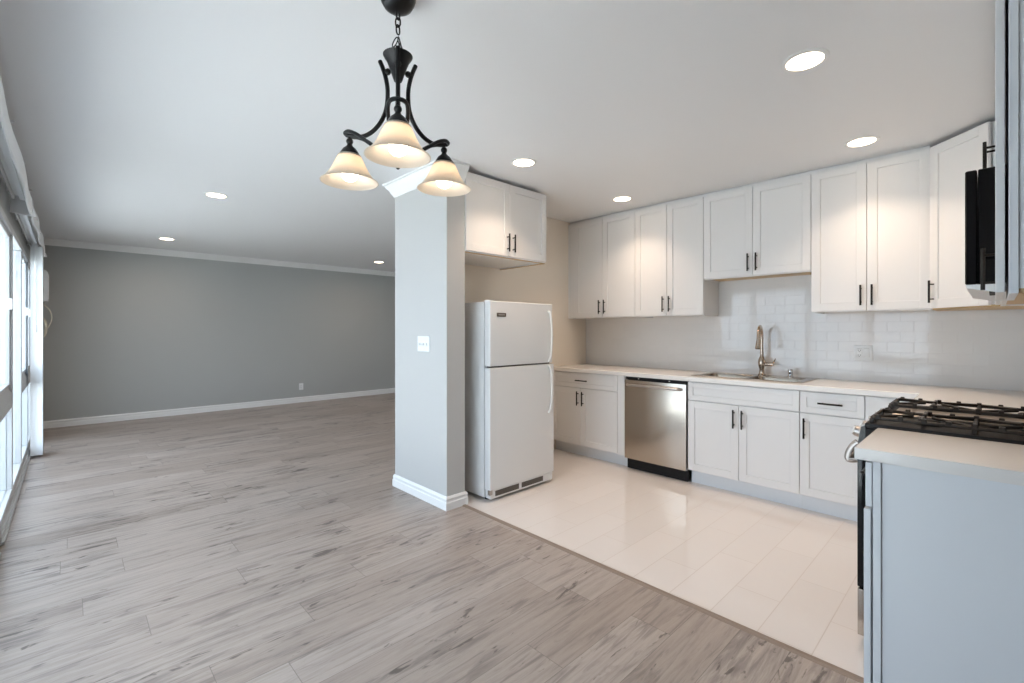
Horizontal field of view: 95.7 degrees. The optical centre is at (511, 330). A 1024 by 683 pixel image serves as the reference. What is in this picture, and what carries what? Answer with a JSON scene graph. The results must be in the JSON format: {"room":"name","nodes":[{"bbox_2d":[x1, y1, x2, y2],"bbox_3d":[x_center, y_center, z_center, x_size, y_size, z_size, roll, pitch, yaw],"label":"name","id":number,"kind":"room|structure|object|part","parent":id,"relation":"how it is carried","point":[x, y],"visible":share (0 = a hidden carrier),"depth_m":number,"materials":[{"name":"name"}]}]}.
{"room":"open-plan kitchen","nodes":[
{"label":"open-plan kitchen","id":0,"kind":"room"},
{"bbox_2d":[0,170,29,258],"bbox_3d":[-2.371,0.065,1.924,0.140,2.590,11.460,0,0,-44],"label":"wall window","id":1,"kind":"structure","parent":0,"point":[5,196],"depth_m":3.41,"materials":[{"name":"grey paint"}]},
{"bbox_2d":[0,205,30,545],"bbox_3d":[-4.313,0.265,4.024,0.102,2.070,3.460,0,0,-44],"label":"window","id":2,"kind":"structure","parent":1,"relation":"attached to","point":[15,456],"depth_m":3.48,"materials":[{"name":"clear glass"}]},
{"bbox_3d":[-3.451,-0.152,3.130,0.026,1.135,0.875,0,0,-44],"label":"sash","id":3,"kind":"part","parent":2,"relation":"part of","materials":[{"name":"grey paint"}]},
{"bbox_3d":[-3.455,0.492,3.126,0.058,0.155,0.875,0,0,-44],"label":"rail","id":4,"kind":"part","parent":2,"relation":"part of","materials":[{"name":"grey paint"}]},
{"bbox_3d":[-4.320,0.265,4.018,0.084,2.070,3.460,0,0,-44],"label":"frame","id":5,"kind":"part","parent":2,"relation":"part of","materials":[{"name":"grey paint"}]},
{"bbox_3d":[-4.313,1.241,4.024,0.102,0.118,3.460,0,0,-44],"label":"sill","id":6,"kind":"part","parent":2,"relation":"part of","materials":[{"name":"grey paint"}]},
{"bbox_3d":[-4.745,-0.152,4.480,0.026,1.135,0.845,0,0,-44],"label":"sash","id":7,"kind":"part","parent":2,"relation":"part of","materials":[{"name":"grey paint"}]},
{"bbox_3d":[-4.749,0.492,4.476,0.058,0.155,0.845,0,0,-44],"label":"rail","id":8,"kind":"part","parent":2,"relation":"part of","materials":[{"name":"grey metal"}]},
{"bbox_2d":[11,198,46,455],"bbox_3d":[-4.555,0.137,4.402,0.136,2.283,2.660,0,0,-44],"label":"vertical blind","id":9,"kind":"object","parent":2,"relation":"attached to","point":[37,254],"visible":0.99,"depth_m":4.75,"materials":[{"name":"white plastic"}]},
{"bbox_3d":[-5.276,-0.152,5.034,0.026,1.135,0.570,0,0,-44],"label":"sash","id":10,"kind":"part","parent":2,"relation":"part of","materials":[{"name":"grey paint"}]},
{"bbox_2d":[44,270,48,301],"bbox_3d":[-5.831,-0.585,5.735,0.136,0.430,0.250,0,0,-44],"label":"wall box","id":11,"kind":"object","parent":1,"relation":"attached to","point":[46,275],"visible":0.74,"depth_m":5.68,"materials":[{"name":"white plastic"}]},
{"bbox_2d":[44,304,51,336],"bbox_3d":[-5.780,-0.145,5.706,0.170,0.460,0.062,0,0,-44],"label":"coiled cord","id":12,"kind":"object","parent":11,"relation":"hanging from","point":[45,321],"visible":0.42,"depth_m":5.72,"materials":[{"name":"beige plastic"}]},
{"bbox_2d":[38,244,394,420],"bbox_3d":[-4.284,0.065,8.111,5.960,2.590,0.120,0,0,-44],"label":"wall","id":13,"kind":"structure","parent":0,"point":[127,332],"depth_m":7.40,"materials":[{"name":"grey paint"}]},
{"bbox_2d":[0,75,35,215],"bbox_3d":[-2.315,-0.944,2.065,0.136,0.168,3.785,0,0,-44],"label":"valance","id":14,"kind":"object","parent":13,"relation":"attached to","point":[12,164],"visible":1,"depth_m":2.69,"materials":[{"name":"white plastic"}]},
{"bbox_2d":[36,237,394,276],"bbox_3d":[-4.198,-1.188,8.057,5.710,0.085,0.075,0,0,-44],"label":"crown molding","id":15,"kind":"structure","parent":13,"relation":"attached to","point":[47,241],"depth_m":7.33,"materials":[{"name":"white paint"}]},
{"bbox_2d":[44,388,394,428],"bbox_3d":[-4.219,1.250,8.079,5.710,0.100,0.016,0,0,-44],"label":"baseboard","id":16,"kind":"structure","parent":13,"relation":"attached to","point":[190,410],"depth_m":7.37,"materials":[{"name":"white paint"}]},
{"bbox_2d":[0,393,858,682],"bbox_3d":[-0.301,1.330,3.978,5.730,0.060,11.360,0,0,-44],"label":"floor","id":17,"kind":"structure","parent":0,"point":[273,543],"depth_m":2.40,"materials":[{"name":"grey laminate"}]},
{"bbox_2d":[392,474,467,510],"bbox_3d":[-0.584,1.251,3.766,0.432,0.098,0.768,0,0,-44],"label":"baseboard","id":18,"kind":"object","parent":17,"relation":"on","point":[457,500],"visible":0.72,"depth_m":3.48,"materials":[{"name":"white paint"}]},
{"bbox_2d":[395,181,464,496],"bbox_3d":[-0.668,0.065,3.685,0.165,2.590,0.735,0,0,-44],"label":"wall pier","id":19,"kind":"object","parent":17,"relation":"on","point":[429,229],"visible":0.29,"depth_m":3.50,"materials":[{"name":"grey paint"}]},
{"bbox_2d":[418,336,429,351],"bbox_3d":[-0.685,0.099,3.571,0.016,0.118,0.165,0,0,-44],"label":"light switch","id":20,"kind":"object","parent":19,"relation":"attached to","point":[423,341],"visible":1,"depth_m":3.56,"materials":[{"name":"white plastic"}]},
{"bbox_2d":[382,158,470,197],"bbox_3d":[-0.425,-1.175,3.918,0.990,0.110,0.886,0,0,-44],"label":"crown molding","id":21,"kind":"structure","parent":19,"relation":"attached to","point":[408,182],"depth_m":3.61,"materials":[{"name":"white paint"}]},
{"bbox_2d":[463,504,863,682],"bbox_3d":[0.697,1.312,2.351,0.035,0.036,3.050,0,0,-44],"label":"trim","id":22,"kind":"structure","parent":17,"relation":"on","point":[814,659],"depth_m":2.17,"materials":[{"name":"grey wood"}]},
{"bbox_2d":[860,461,1023,682],"bbox_3d":[1.521,0.864,1.477,0.430,0.872,0.645,0,0,-44],"label":"base cabinet","id":23,"kind":"object","parent":17,"relation":"on","point":[944,553],"visible":0.94,"depth_m":1.41,"materials":[{"name":"white wood"}]},
{"bbox_3d":[1.327,0.934,1.677,0.428,0.692,0.019,0,0,-44],"label":"door","id":24,"kind":"part","parent":23,"relation":"part of","materials":[{"name":"white wood"}]},
{"bbox_3d":[1.331,0.507,1.677,0.424,0.146,0.017,0,0,-44],"label":"drawer","id":25,"kind":"part","parent":23,"relation":"part of","materials":[{"name":"white wood"}]},
{"bbox_3d":[1.345,0.864,1.660,0.428,0.872,0.021,0,0,-44],"label":"frame","id":26,"kind":"part","parent":23,"relation":"part of","materials":[{"name":"white wood"}]},
{"bbox_2d":[854,428,1023,485],"bbox_3d":[1.520,0.406,1.468,0.450,0.040,0.634,0,0,-44],"label":"countertop","id":27,"kind":"structure","parent":23,"relation":"on","point":[1001,462],"depth_m":1.47,"materials":[{"name":"white stone"}]},
{"bbox_2d":[0,0,994,271],"bbox_3d":[-0.330,-1.280,3.950,6.010,0.100,11.560,0,0,-44],"label":"ceiling","id":28,"kind":"structure","parent":0,"point":[125,113],"depth_m":2.45,"materials":[{"name":"white paint"}]},
{"bbox_2d":[158,237,174,240],"bbox_3d":[-4.608,-1.227,6.180,0.190,0.006,0.190,0,0,-44],"label":"recessed light","id":29,"kind":"object","parent":28,"relation":"in","point":[161,238],"visible":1,"depth_m":6.15,"materials":[{"name":"beige plastic"}]},
{"bbox_2d":[204,192,228,198],"bbox_3d":[-2.677,-1.227,4.194,0.190,0.006,0.190,0,0,-44],"label":"recessed light","id":30,"kind":"object","parent":28,"relation":"in","point":[210,194],"visible":1,"depth_m":4.19,"materials":[{"name":"white paint"}]},
{"bbox_2d":[319,0,470,196],"bbox_3d":[-0.377,-0.893,1.715,0.514,0.672,0.562,0,0,-44],"label":"chandelier","id":31,"kind":"object","parent":28,"relation":"hanging from","point":[397,146],"visible":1,"depth_m":1.68,"materials":[{"name":"black metal"}]},
{"bbox_2d":[338,136,358,153],"bbox_3d":[-0.609,-0.692,1.737,0.084,0.086,0.084,0,0,-44],"label":"socket","id":32,"kind":"object","parent":31,"relation":"attached to","point":[348,149],"depth_m":1.72,"materials":[{"name":"black metal"}]},
{"bbox_3d":[-0.609,-0.608,1.737,0.210,0.101,0.210,0,0,-44],"label":"lamp shade","id":33,"kind":"part","parent":31,"relation":"part of","materials":[{"name":"beige glass"}]},
{"bbox_3d":[-0.609,-0.605,1.737,0.062,0.086,0.062,0,0,-44],"label":"bulb","id":34,"kind":"part","parent":31,"relation":"part of","materials":[{"name":"beige"}]},
{"bbox_3d":[-0.533,-0.854,1.715,0.180,0.279,0.016,0,0,16],"label":"arm","id":35,"kind":"part","parent":31,"relation":"part of","materials":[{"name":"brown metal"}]},
{"bbox_3d":[-0.408,-1.079,1.678,0.066,0.174,0.063,0,0,-44],"label":"chain","id":36,"kind":"part","parent":31,"relation":"part of","materials":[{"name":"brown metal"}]},
{"bbox_2d":[387,103,407,123],"bbox_3d":[-0.365,-0.692,1.483,0.084,0.086,0.084,0,0,-44],"label":"socket","id":37,"kind":"object","parent":31,"relation":"attached to","point":[397,118],"depth_m":1.47,"materials":[{"name":"black metal"}]},
{"bbox_3d":[-0.365,-0.608,1.483,0.210,0.101,0.210,0,0,-44],"label":"lamp shade","id":38,"kind":"part","parent":31,"relation":"part of","materials":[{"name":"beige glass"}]},
{"bbox_3d":[-0.384,-0.854,1.560,0.016,0.279,0.180,0,0,-14],"label":"arm","id":39,"kind":"part","parent":31,"relation":"part of","materials":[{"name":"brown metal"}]},
{"bbox_3d":[-0.365,-0.605,1.483,0.062,0.086,0.062,0,0,-44],"label":"bulb","id":40,"kind":"part","parent":31,"relation":"part of","materials":[{"name":"beige glass"}]},
{"bbox_3d":[-0.324,-0.854,1.766,0.181,0.280,0.016,0,0,-44],"label":"arm","id":41,"kind":"part","parent":31,"relation":"part of","materials":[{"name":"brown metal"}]},
{"bbox_2d":[435,146,452,162],"bbox_3d":[-0.267,-0.692,1.821,0.084,0.086,0.084,0,0,-44],"label":"socket","id":42,"kind":"object","parent":31,"relation":"attached to","point":[443,158],"depth_m":1.80,"materials":[{"name":"black metal"}]},
{"bbox_3d":[-0.267,-0.608,1.821,0.210,0.101,0.210,0,0,-44],"label":"lamp shade","id":43,"kind":"part","parent":31,"relation":"part of","materials":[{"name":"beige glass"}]},
{"bbox_3d":[-0.267,-0.605,1.821,0.062,0.086,0.062,0,0,-44],"label":"bulb","id":44,"kind":"part","parent":31,"relation":"part of","materials":[{"name":"beige"}]},
{"bbox_2d":[511,158,536,166],"bbox_3d":[0.086,-1.227,3.379,0.190,0.006,0.190,0,0,-44],"label":"recessed light","id":45,"kind":"object","parent":28,"relation":"in","point":[518,162],"visible":1,"depth_m":3.37,"materials":[{"name":"beige"}]},
{"bbox_2d":[612,196,632,201],"bbox_3d":[1.025,-1.227,4.307,0.190,0.006,0.190,0,0,-44],"label":"recessed light","id":46,"kind":"object","parent":28,"relation":"in","point":[618,198],"visible":1,"depth_m":4.29,"materials":[{"name":"beige"}]},
{"bbox_2d":[570,146,930,224],"bbox_3d":[1.821,-1.215,4.273,0.294,0.030,3.049,0,0,-44],"label":"cabinet filler","id":47,"kind":"structure","parent":28,"relation":"attached to","point":[925,147],"depth_m":3.75,"materials":[{"name":"white paint"}]},
{"bbox_2d":[781,48,829,72],"bbox_3d":[1.332,-1.227,2.108,0.190,0.006,0.190,0,0,-44],"label":"recessed light","id":48,"kind":"object","parent":28,"relation":"in","point":[808,59],"visible":1,"depth_m":2.10,"materials":[{"name":"white paint"}]},
{"bbox_2d":[844,135,879,147],"bbox_3d":[2.270,-1.227,3.007,0.190,0.006,0.190,0,0,-44],"label":"recessed light","id":49,"kind":"object","parent":28,"relation":"in","point":[865,140],"visible":1,"depth_m":3.00,"materials":[{"name":"beige plastic"}]},
{"bbox_2d":[465,217,585,448],"bbox_3d":[0.359,0.065,5.081,3.250,2.590,0.140,0,0,-44],"label":"wall","id":50,"kind":"structure","parent":0,"point":[547,283],"depth_m":5.05,"materials":[{"name":"beige paint"}]},
{"bbox_2d":[465,172,545,269],"bbox_3d":[-0.217,-0.897,3.988,0.902,0.606,0.640,0,0,-44],"label":"upper cabinet","id":51,"kind":"object","parent":50,"relation":"attached to","point":[505,224],"visible":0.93,"depth_m":3.77,"materials":[{"name":"white paint"}]},
{"bbox_3d":[-0.188,-0.903,3.636,0.454,0.591,0.019,0,0,-44],"label":"door","id":52,"kind":"part","parent":51,"relation":"part of","materials":[{"name":"white paint"}]},
{"bbox_3d":[0.138,-0.903,3.948,0.443,0.591,0.019,0,0,-44],"label":"door","id":53,"kind":"part","parent":51,"relation":"part of","materials":[{"name":"white paint"}]},
{"bbox_2d":[465,449,863,677],"bbox_3d":[1.319,1.330,3.369,2.273,0.060,3.660,0,0,-44],"label":"floor tile","id":54,"kind":"structure","parent":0,"point":[787,574],"depth_m":2.86,"materials":[{"name":"white tile"}]},
{"bbox_2d":[465,300,553,499],"bbox_3d":[-0.124,0.531,3.979,0.733,1.537,0.734,0,0,-44],"label":"refrigerator","id":55,"kind":"object","parent":54,"relation":"on","point":[509,374],"visible":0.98,"depth_m":3.66,"materials":[{"name":"white metal"}]},
{"bbox_3d":[0.068,0.020,3.765,0.713,0.500,0.067,0,0,-44],"label":"freezer door","id":56,"kind":"part","parent":55,"relation":"part of","materials":[{"name":"white metal"}]},
{"bbox_3d":[0.075,0.746,3.772,0.733,0.928,0.067,0,0,-44],"label":"door","id":57,"kind":"part","parent":55,"relation":"part of","materials":[{"name":"white metal"}]},
{"bbox_3d":[0.326,0.045,3.939,0.052,0.440,0.025,0,0,37],"label":"handle","id":58,"kind":"part","parent":55,"relation":"part of","materials":[{"name":"white plastic"}]},
{"bbox_3d":[0.326,0.493,3.940,0.053,0.414,0.024,0,0,37],"label":"handle","id":59,"kind":"part","parent":55,"relation":"part of","materials":[{"name":"white plastic"}]},
{"bbox_2d":[554,370,627,465],"bbox_3d":[0.956,0.864,4.923,0.645,0.872,0.913,0,0,-44],"label":"base cabinet","id":60,"kind":"object","parent":54,"relation":"on","point":[589,408],"visible":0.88,"depth_m":4.69,"materials":[{"name":"white paint"}]},
{"bbox_3d":[0.577,0.884,4.917,0.019,0.589,0.394,0,0,-44],"label":"door","id":61,"kind":"part","parent":60,"relation":"part of","materials":[{"name":"white paint"}]},
{"bbox_3d":[0.729,0.508,4.759,0.019,0.149,0.833,0,0,-44],"label":"drawer","id":62,"kind":"part","parent":60,"relation":"part of","materials":[{"name":"white paint"}]},
{"bbox_3d":[0.867,0.884,4.615,0.019,0.589,0.436,0,0,-44],"label":"door","id":63,"kind":"part","parent":60,"relation":"part of","materials":[{"name":"white paint"}]},
{"bbox_3d":[1.217,0.806,4.594,0.485,0.757,0.076,0,0,-44],"label":"filler panel","id":64,"kind":"part","parent":60,"relation":"part of","materials":[{"name":"white paint"}]},
{"bbox_2d":[554,364,1023,413],"bbox_3d":[1.664,0.406,3.700,1.316,0.040,3.659,0,0,-44],"label":"countertop","id":65,"kind":"structure","parent":60,"relation":"on","point":[1007,398],"depth_m":3.22,"materials":[{"name":"white stone"}]},
{"bbox_2d":[692,372,818,382],"bbox_3d":[2.014,0.474,3.880,0.478,0.188,0.845,0,0,-44],"label":"sink","id":66,"kind":"object","parent":65,"relation":"in","point":[776,378],"visible":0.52,"depth_m":3.89,"materials":[{"name":"silver metal"}]},
{"bbox_3d":[1.855,0.474,4.005,0.338,0.187,0.363,0,0,-44],"label":"bowl","id":67,"kind":"part","parent":66,"relation":"part of","materials":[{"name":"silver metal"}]},
{"bbox_3d":[2.121,0.474,3.727,0.338,0.187,0.363,0,0,-44],"label":"bowl","id":68,"kind":"part","parent":66,"relation":"part of","materials":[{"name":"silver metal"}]},
{"bbox_2d":[788,369,792,376],"bbox_3d":[2.309,0.347,3.841,0.042,0.064,0.041,0,0,-44],"label":"air gap","id":69,"kind":"object","parent":66,"relation":"on","point":[790,371],"visible":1,"depth_m":3.83,"materials":[{"name":"silver metal"}]},
{"bbox_2d":[755,325,775,374],"bbox_3d":[2.133,0.163,3.900,0.140,0.432,0.249,0,0,36],"label":"faucet","id":70,"kind":"object","parent":65,"relation":"on","point":[762,363],"visible":1,"depth_m":3.98,"materials":[{"name":"silver metal"}]},
{"bbox_3d":[2.205,0.266,3.961,0.094,0.068,0.036,0,0,36],"label":"lever","id":71,"kind":"part","parent":70,"relation":"part of","materials":[{"name":"silver metal"}]},
{"bbox_2d":[625,376,688,481],"bbox_3d":[1.474,0.864,4.355,0.665,0.864,0.607,0,0,-44],"label":"dishwasher","id":72,"kind":"object","parent":54,"relation":"on","point":[656,410],"visible":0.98,"depth_m":4.14,"materials":[{"name":"silver metal"}]},
{"bbox_3d":[1.252,0.501,4.149,0.060,0.030,0.548,0,0,-44],"label":"handle","id":73,"kind":"part","parent":72,"relation":"part of","materials":[{"name":"silver metal"}]},
{"bbox_3d":[1.310,1.249,4.198,0.018,0.094,0.595,0,0,-44],"label":"toe panel","id":74,"kind":"part","parent":72,"relation":"part of","materials":[{"name":"black metal"}]},
{"bbox_2d":[688,381,802,507],"bbox_3d":[1.992,0.864,3.842,0.645,0.872,0.834,0,0,-44],"label":"base cabinet","id":75,"kind":"object","parent":54,"relation":"on","point":[745,440],"visible":0.98,"depth_m":3.61,"materials":[{"name":"white paint"}]},
{"bbox_3d":[1.646,0.884,3.802,0.019,0.589,0.410,0,0,-44],"label":"door","id":76,"kind":"part","parent":75,"relation":"part of","materials":[{"name":"white paint"}]},
{"bbox_3d":[1.747,0.695,3.657,0.036,0.145,0.012,0,0,-44],"label":"handle","id":77,"kind":"part","parent":75,"relation":"part of","materials":[{"name":"brown metal"}]},
{"bbox_3d":[1.792,0.695,3.611,0.036,0.145,0.012,0,0,-44],"label":"handle","id":78,"kind":"part","parent":75,"relation":"part of","materials":[{"name":"brown metal"}]},
{"bbox_3d":[1.792,0.508,3.650,0.019,0.149,0.831,0,0,-44],"label":"drawer","id":79,"kind":"part","parent":75,"relation":"part of","materials":[{"name":"white paint"}]},
{"bbox_3d":[1.935,0.884,3.501,0.019,0.589,0.418,0,0,-44],"label":"door","id":80,"kind":"part","parent":75,"relation":"part of","materials":[{"name":"white paint"}]},
{"bbox_2d":[800,390,864,520],"bbox_3d":[2.412,0.864,3.403,0.645,0.872,0.379,0,0,-44],"label":"base cabinet","id":81,"kind":"object","parent":54,"relation":"on","point":[828,482],"visible":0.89,"depth_m":3.22,"materials":[{"name":"white paint"}]},
{"bbox_3d":[2.083,0.695,3.306,0.036,0.145,0.012,0,0,-44],"label":"handle","id":82,"kind":"part","parent":81,"relation":"part of","materials":[{"name":"brown metal"}]},
{"bbox_3d":[2.192,0.506,3.193,0.036,0.012,0.145,0,0,-44],"label":"handle","id":83,"kind":"part","parent":81,"relation":"part of","materials":[{"name":"brown metal"}]},
{"bbox_3d":[2.212,0.508,3.212,0.019,0.149,0.376,0,0,-44],"label":"drawer","id":84,"kind":"part","parent":81,"relation":"part of","materials":[{"name":"white paint"}]},
{"bbox_2d":[865,396,903,420],"bbox_3d":[2.658,0.864,3.173,0.609,0.872,0.291,0,0,-44],"label":"base cabinet","id":85,"kind":"object","parent":54,"relation":"on","point":[873,404],"visible":0.1,"depth_m":3.03,"materials":[{"name":"white paint"}]},
{"bbox_2d":[844,397,1023,635],"bbox_3d":[1.919,0.818,1.933,0.761,0.964,0.747,0,0,-44],"label":"gas range","id":86,"kind":"object","parent":54,"relation":"on","point":[1002,425],"visible":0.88,"depth_m":1.90,"materials":[{"name":"black metal"}]},
{"bbox_3d":[1.458,0.425,1.947,0.054,0.054,0.041,0,0,-44],"label":"knob","id":87,"kind":"part","parent":86,"relation":"part of","materials":[{"name":"silver metal"}]},
{"bbox_3d":[1.702,1.153,2.158,0.751,0.190,0.026,0,0,-44],"label":"drawer","id":88,"kind":"part","parent":86,"relation":"part of","materials":[{"name":"silver metal"}]},
{"bbox_3d":[1.702,0.784,2.159,0.751,0.532,0.027,0,0,-44],"label":"oven door","id":89,"kind":"part","parent":86,"relation":"part of","materials":[{"name":"black"}]},
{"bbox_3d":[1.666,0.363,1.850,0.096,0.022,0.096,0,0,-44],"label":"burner","id":90,"kind":"part","parent":86,"relation":"part of","materials":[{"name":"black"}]},
{"bbox_3d":[2.012,0.363,2.182,0.096,0.022,0.096,0,0,-44],"label":"burner","id":91,"kind":"part","parent":86,"relation":"part of","materials":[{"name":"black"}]},
{"bbox_2d":[865,405,1023,444],"bbox_3d":[1.944,0.384,1.906,0.761,0.020,0.674,0,0,-44],"label":"cooktop","id":92,"kind":"object","parent":86,"relation":"in","point":[871,425],"depth_m":1.83,"materials":[{"name":"black metal"}]},
{"bbox_2d":[586,275,1023,390],"bbox_3d":[2.134,0.065,4.248,0.120,2.590,3.800,0,0,-44],"label":"backsplash","id":93,"kind":"structure","parent":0,"point":[981,349],"depth_m":3.81,"materials":[{"name":"white tile"}]},
{"bbox_2d":[568,211,647,318],"bbox_3d":[1.037,-0.670,5.040,0.365,1.060,0.856,0,0,-44],"label":"upper cabinet","id":94,"kind":"object","parent":93,"relation":"attached to","point":[601,252],"visible":0.95,"depth_m":4.91,"materials":[{"name":"white paint"}]},
{"bbox_3d":[0.835,-0.673,5.053,0.019,1.051,0.376,0,0,-44],"label":"door","id":95,"kind":"part","parent":94,"relation":"part of","materials":[{"name":"white paint"}]},
{"bbox_3d":[1.100,-0.673,4.776,0.019,1.051,0.385,0,0,-44],"label":"door","id":96,"kind":"part","parent":94,"relation":"part of","materials":[{"name":"white paint"}]},
{"bbox_2d":[635,197,718,317],"bbox_3d":[1.573,-0.670,4.481,0.365,1.060,0.690,0,0,-44],"label":"upper cabinet","id":97,"kind":"object","parent":93,"relation":"attached to","point":[669,238],"visible":1,"depth_m":4.34,"materials":[{"name":"white paint"}]},
{"bbox_3d":[1.353,-0.673,4.513,0.019,1.051,0.336,0,0,-44],"label":"door","id":98,"kind":"part","parent":97,"relation":"part of","materials":[{"name":"white paint"}]},
{"bbox_3d":[1.428,-0.255,4.394,0.036,0.145,0.012,0,0,-44],"label":"handle","id":99,"kind":"part","parent":97,"relation":"part of","materials":[{"name":"brown metal"}]},
{"bbox_3d":[1.592,-0.673,4.264,0.019,1.051,0.348,0,0,-44],"label":"door","id":100,"kind":"part","parent":97,"relation":"part of","materials":[{"name":"white paint"}]},
{"bbox_2d":[704,174,810,282],"bbox_3d":[2.099,-0.828,3.933,0.365,0.745,0.826,0,0,-44],"label":"upper cabinet","id":101,"kind":"object","parent":93,"relation":"attached to","point":[763,230],"visible":0.98,"depth_m":3.80,"materials":[{"name":"white paint"}]},
{"bbox_3d":[1.856,-0.831,3.988,0.019,0.736,0.407,0,0,-44],"label":"door","id":102,"kind":"part","parent":101,"relation":"part of","materials":[{"name":"white paint"}]},
{"bbox_3d":[1.956,-0.570,3.844,0.036,0.145,0.012,0,0,-44],"label":"handle","id":103,"kind":"part","parent":101,"relation":"part of","materials":[{"name":"brown metal"}]},
{"bbox_3d":[2.142,-0.831,3.690,0.019,0.736,0.414,0,0,-44],"label":"door","id":104,"kind":"part","parent":101,"relation":"part of","materials":[{"name":"white paint"}]},
{"bbox_2d":[854,345,871,360],"bbox_3d":[2.700,0.169,3.564,0.009,0.118,0.115,0,0,-44],"label":"wall outlet","id":105,"kind":"object","parent":93,"relation":"attached to","point":[861,352],"visible":1,"depth_m":3.56,"materials":[{"name":"white plastic"}]},
{"bbox_2d":[857,348,861,356],"bbox_3d":[2.683,0.169,3.579,0.004,0.068,0.034,0,0,-44],"label":"receptacle","id":106,"kind":"object","parent":105,"relation":"attached to","point":[859,350],"depth_m":3.58,"materials":[{"name":"grey plastic"}]},
{"bbox_2d":[811,149,934,313],"bbox_3d":[2.622,-0.670,3.387,0.365,1.060,0.682,0,0,-44],"label":"upper cabinet","id":107,"kind":"object","parent":93,"relation":"attached to","point":[870,221],"visible":0.94,"depth_m":3.27,"materials":[{"name":"white paint"}]},
{"bbox_3d":[2.405,-0.673,3.416,0.019,1.051,0.338,0,0,-44],"label":"door","id":108,"kind":"part","parent":107,"relation":"part of","materials":[{"name":"white paint"}]},
{"bbox_3d":[2.481,-0.255,3.296,0.036,0.145,0.012,0,0,-44],"label":"handle","id":109,"kind":"part","parent":107,"relation":"part of","materials":[{"name":"brown metal"}]},
{"bbox_3d":[2.525,-0.255,3.250,0.036,0.145,0.012,0,0,-44],"label":"handle","id":110,"kind":"part","parent":107,"relation":"part of","materials":[{"name":"brown metal"}]},
{"bbox_3d":[2.641,-0.673,3.169,0.019,1.051,0.339,0,0,-44],"label":"door","id":111,"kind":"part","parent":107,"relation":"part of","materials":[{"name":"white paint"}]},
{"bbox_2d":[928,121,1023,310],"bbox_3d":[2.969,-0.670,2.843,0.616,1.060,0.613,0,0,-44],"label":"upper cabinet","id":112,"kind":"object","parent":93,"relation":"attached to","point":[950,159],"visible":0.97,"depth_m":2.88,"materials":[{"name":"white paint"}]},
{"bbox_3d":[2.715,-0.255,3.003,0.036,0.145,0.012,0,0,1],"label":"handle","id":113,"kind":"part","parent":112,"relation":"part of","materials":[{"name":"brown metal"}]},
{"bbox_3d":[2.739,-0.673,2.842,0.019,1.051,0.382,0,0,1],"label":"door","id":114,"kind":"part","parent":112,"relation":"part of","materials":[{"name":"white paint"}]},
{"bbox_3d":[2.556,0.065,1.951,2.690,2.590,0.100,0,0,-44],"label":"wall","id":115,"kind":"structure","parent":0,"visible":0},
{"bbox_2d":[983,0,1005,168],"bbox_3d":[2.060,-0.890,1.785,0.752,0.620,0.345,0,0,-44],"label":"upper cabinet","id":116,"kind":"object","parent":115,"relation":"attached to","point":[985,147],"visible":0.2,"depth_m":1.61,"materials":[{"name":"white paint"}]},
{"bbox_2d":[965,165,1005,300],"bbox_3d":[2.045,-0.356,1.800,0.752,0.442,0.384,0,0,-44],"label":"microwave","id":117,"kind":"object","parent":116,"relation":"attached to","point":[980,187],"visible":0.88,"depth_m":1.65,"materials":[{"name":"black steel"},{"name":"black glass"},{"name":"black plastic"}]},
{"bbox_3d":[1.853,-0.372,1.860,0.558,0.410,0.031,0,0,-44],"label":"door","id":118,"kind":"part","parent":117,"relation":"part of","materials":[{"name":"black glass"}]},
{"bbox_3d":[1.929,-0.695,1.875,0.012,0.145,0.036,0,0,-44],"label":"handle","id":119,"kind":"part","parent":116,"relation":"part of","materials":[{"name":"brown metal"}]},
{"bbox_2d":[980,0,1023,300],"bbox_3d":[1.629,-0.652,1.372,0.437,1.095,0.345,0,0,-44],"label":"upper cabinet","id":120,"kind":"object","parent":115,"relation":"attached to","point":[1014,9],"visible":1,"depth_m":1.31,"materials":[{"name":"white wood"}]},
{"bbox_3d":[1.647,-0.215,1.604,0.012,0.145,0.036,0,0,-44],"label":"handle","id":121,"kind":"part","parent":120,"relation":"part of","materials":[{"name":"brown metal"}]},
{"bbox_3d":[1.541,-0.654,1.464,0.435,1.089,0.019,0,0,-44],"label":"door","id":122,"kind":"part","parent":120,"relation":"part of","materials":[{"name":"white paint"}]},
{"bbox_3d":[1.559,-0.652,1.445,0.437,1.095,0.019,0,0,-44],"label":"frame","id":123,"kind":"part","parent":120,"relation":"part of","materials":[{"name":"white wood"}]},
{"bbox_2d":[995,300,1023,305],"bbox_3d":[2.589,-0.670,2.293,0.710,1.060,0.345,0,0,-44],"label":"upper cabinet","id":124,"kind":"object","parent":115,"relation":"attached to","point":[1011,302],"visible":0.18,"depth_m":2.44,"materials":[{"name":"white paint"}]}
]}

